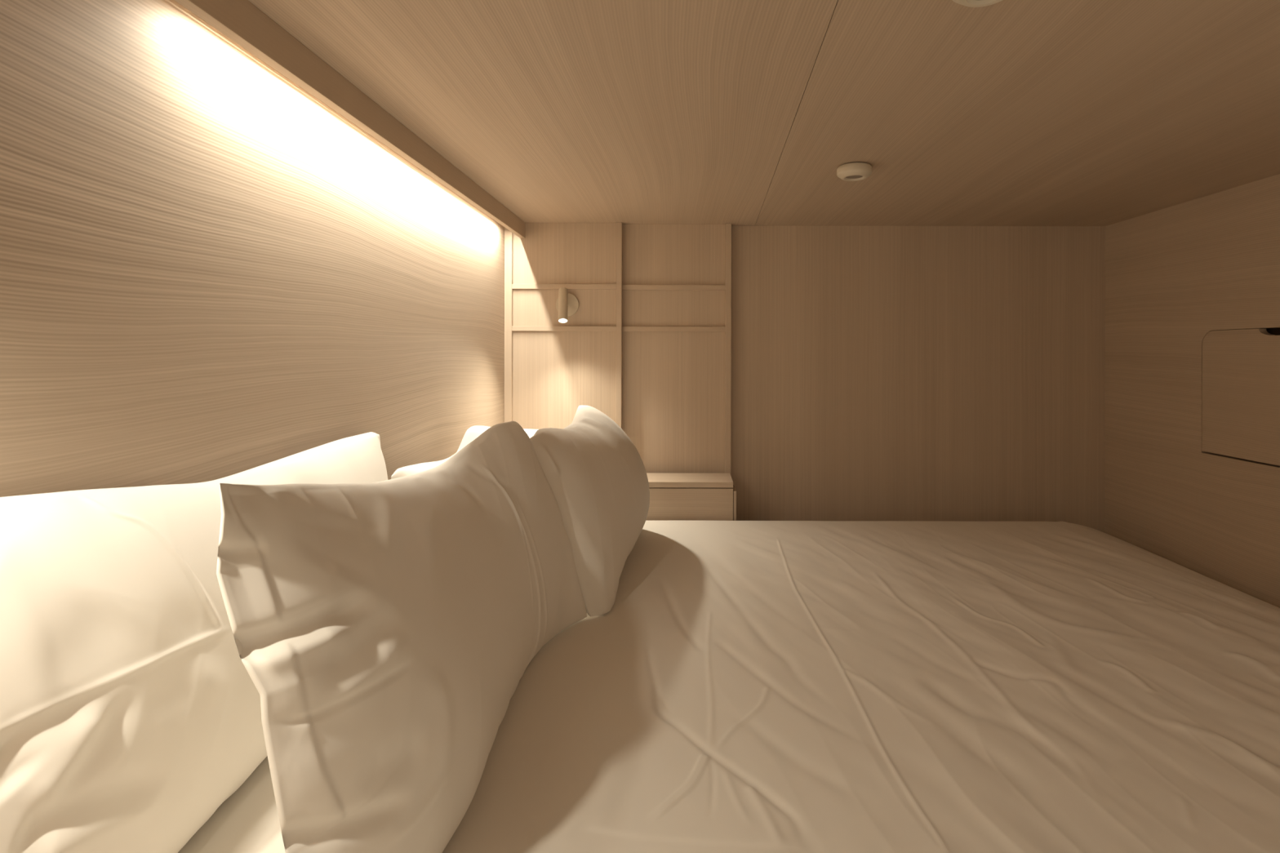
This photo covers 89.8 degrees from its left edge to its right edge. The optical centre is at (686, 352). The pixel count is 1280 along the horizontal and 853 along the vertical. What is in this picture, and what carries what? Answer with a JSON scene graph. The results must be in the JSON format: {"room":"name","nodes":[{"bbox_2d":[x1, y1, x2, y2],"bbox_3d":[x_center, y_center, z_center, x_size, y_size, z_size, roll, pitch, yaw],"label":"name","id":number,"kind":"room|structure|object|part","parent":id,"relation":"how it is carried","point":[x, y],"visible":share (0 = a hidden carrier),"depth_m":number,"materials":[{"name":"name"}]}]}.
{"room":"hotel room","nodes":[
{"label":"hotel room","id":0,"kind":"room"},
{"bbox_2d":[0,0,504,497],"bbox_3d":[-0.629,0.232,1.107,0.030,1.463,2.255,0,0,0],"label":"wall","id":1,"kind":"structure","parent":0,"point":[210,271],"depth_m":0.81,"materials":[{"name":"brown wood"}]},
{"bbox_2d":[174,0,524,238],"bbox_3d":[-0.555,-0.413,1.071,0.016,0.052,2.182,0,0,0],"label":"trim","id":2,"kind":"structure","parent":1,"relation":"attached to","point":[242,21],"depth_m":0.98,"materials":[{"name":"brown wood"}]},
{"bbox_2d":[248,0,1279,226],"bbox_3d":[0.414,-0.467,1.093,2.054,0.060,2.225,0,0,0],"label":"ceiling","id":3,"kind":"structure","parent":0,"point":[1004,113],"depth_m":1.09,"materials":[{"name":"brown wood"}]},
{"bbox_2d":[836,161,871,181],"bbox_3d":[0.393,-0.423,1.502,0.080,0.028,0.080,0,0,0],"label":"ceiling sensor","id":4,"kind":"object","parent":3,"relation":"attached to","point":[856,171],"visible":1,"depth_m":1.48,"materials":[{"name":"beige plastic"}]},
{"bbox_2d":[845,175,862,178],"bbox_3d":[0.393,-0.414,1.502,0.041,0.001,0.041,0,0,0],"label":"grille","id":5,"kind":"object","parent":4,"relation":"attached to","point":[846,176],"depth_m":1.51,"materials":[{"name":"white plastic"}]},
{"bbox_2d":[952,0,1002,7],"bbox_3d":[0.342,-0.423,0.731,0.080,0.028,0.080,0,0,0],"label":"ceiling sensor","id":6,"kind":"object","parent":3,"relation":"attached to","point":[971,3],"visible":1,"depth_m":0.75,"materials":[{"name":"beige plastic"}]},
{"bbox_2d":[730,225,1105,532],"bbox_3d":[0.427,0.234,2.220,2.084,1.463,0.030,0,0,0],"label":"wall","id":7,"kind":"structure","parent":0,"point":[879,373],"depth_m":2.21,"materials":[{"name":"brown wood"}]},
{"bbox_2d":[504,222,731,473],"bbox_3d":[-0.232,0.063,2.178,0.764,1.003,0.055,0,0,0],"label":"wall panel","id":8,"kind":"object","parent":7,"relation":"attached to","point":[646,345],"visible":0.63,"depth_m":2.17,"materials":[{"name":"brown wood"}]},
{"bbox_3d":[-0.412,-0.081,2.157,0.350,0.016,0.012,0,0,0],"label":"rail","id":9,"kind":"part","parent":8,"relation":"part of","materials":[{"name":"brown wood"}]},
{"bbox_3d":[-0.412,-0.222,2.157,0.350,0.016,0.012,0,0,0],"label":"rail","id":10,"kind":"part","parent":8,"relation":"part of","materials":[{"name":"brown wood"}]},
{"bbox_2d":[555,287,578,323],"bbox_3d":[-0.402,-0.156,2.111,0.077,0.121,0.104,0,0,0],"label":"reading lamp","id":11,"kind":"object","parent":8,"relation":"attached to","point":[566,304],"visible":1,"depth_m":2.11,"materials":[{"name":"metal"}]},
{"bbox_3d":[-0.044,-0.080,2.178,0.350,0.016,0.012,0,0,0],"label":"rail","id":12,"kind":"part","parent":8,"relation":"part of","materials":[{"name":"brown wood"}]},
{"bbox_3d":[-0.044,-0.221,2.178,0.350,0.016,0.012,0,0,0],"label":"rail","id":13,"kind":"part","parent":8,"relation":"part of","materials":[{"name":"brown wood"}]},
{"bbox_2d":[1104,173,1279,608],"bbox_3d":[1.454,0.237,1.093,0.030,1.463,2.225,0,0,0],"label":"wall","id":14,"kind":"structure","parent":0,"point":[1175,275],"depth_m":1.84,"materials":[{"name":"brown wood"}]},
{"bbox_2d":[1201,328,1279,466],"bbox_3d":[1.450,0.108,1.565,0.018,0.336,0.449,0,0,0],"label":"hatch","id":15,"kind":"object","parent":14,"relation":"attached to","point":[1241,370],"visible":1,"depth_m":1.66,"materials":[{"name":"brown wood"}]},
{"bbox_2d":[1260,328,1279,335],"bbox_3d":[1.480,0.110,1.565,0.020,0.442,0.552,0,0,0],"label":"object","id":16,"kind":"structure","parent":15,"relation":"attached to","point":[1276,331],"depth_m":1.60,"materials":[{"name":"black"}]},
{"bbox_3d":[0.411,0.981,1.107,2.114,0.030,2.255,0,0,0],"label":"floor","id":17,"kind":"structure","parent":0,"visible":0},
{"bbox_2d":[645,472,736,520],"bbox_3d":[-0.230,0.684,2.075,0.770,0.560,0.150,0,0,0],"label":"nightstand","id":18,"kind":"object","parent":17,"relation":"on","point":[673,496],"visible":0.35,"depth_m":2.00,"materials":[{"name":"brown wood"}]},
{"bbox_3d":[-0.235,0.545,2.009,0.759,0.240,0.018,0,0,0],"label":"drawer","id":19,"kind":"part","parent":18,"relation":"part of","materials":[{"name":"brown wood"}]},
{"bbox_3d":[0.411,0.841,1.109,2.050,0.249,1.774,0,0,0],"label":"platform","id":20,"kind":"object","parent":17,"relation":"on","visible":0},
{"bbox_3d":[0.397,0.626,1.109,1.973,0.180,1.711,0,0,0],"label":"mattress","id":21,"kind":"object","parent":20,"relation":"on","visible":0},
{"bbox_2d":[177,520,1279,852],"bbox_3d":[0.412,0.701,1.109,2.043,0.390,1.771,0,0,0],"label":"sheet","id":22,"kind":"object","parent":21,"relation":"on","point":[744,686],"visible":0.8,"depth_m":0.93,"materials":[{"name":"white fabric"}]},
{"bbox_2d":[0,431,387,852],"bbox_3d":[-0.533,0.315,0.807,0.145,0.389,0.788,0,0,0],"label":"pillow","id":23,"kind":"object","parent":22,"relation":"on","point":[131,708],"visible":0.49,"depth_m":0.56,"materials":[{"name":"white fabric"}]},
{"bbox_2d":[216,421,586,852],"bbox_3d":[-0.301,0.306,0.869,0.175,0.408,0.747,0,0,4],"label":"pillow","id":24,"kind":"object","parent":22,"relation":"on","point":[386,633],"visible":1,"depth_m":0.60,"materials":[{"name":"white fabric"}]},
{"bbox_2d":[391,426,537,479],"bbox_3d":[-0.495,0.348,1.610,0.140,0.323,0.766,0,0,12],"label":"pillow","id":25,"kind":"object","parent":22,"relation":"on","point":[473,433],"visible":0.06,"depth_m":1.44,"materials":[{"name":"white fabric"}]},
{"bbox_2d":[529,404,649,616],"bbox_3d":[-0.208,0.329,1.574,0.220,0.363,0.679,0,0,0],"label":"pillow","id":26,"kind":"object","parent":22,"relation":"on","point":[597,477],"visible":0.93,"depth_m":1.34,"materials":[{"name":"white fabric"}]}
]}

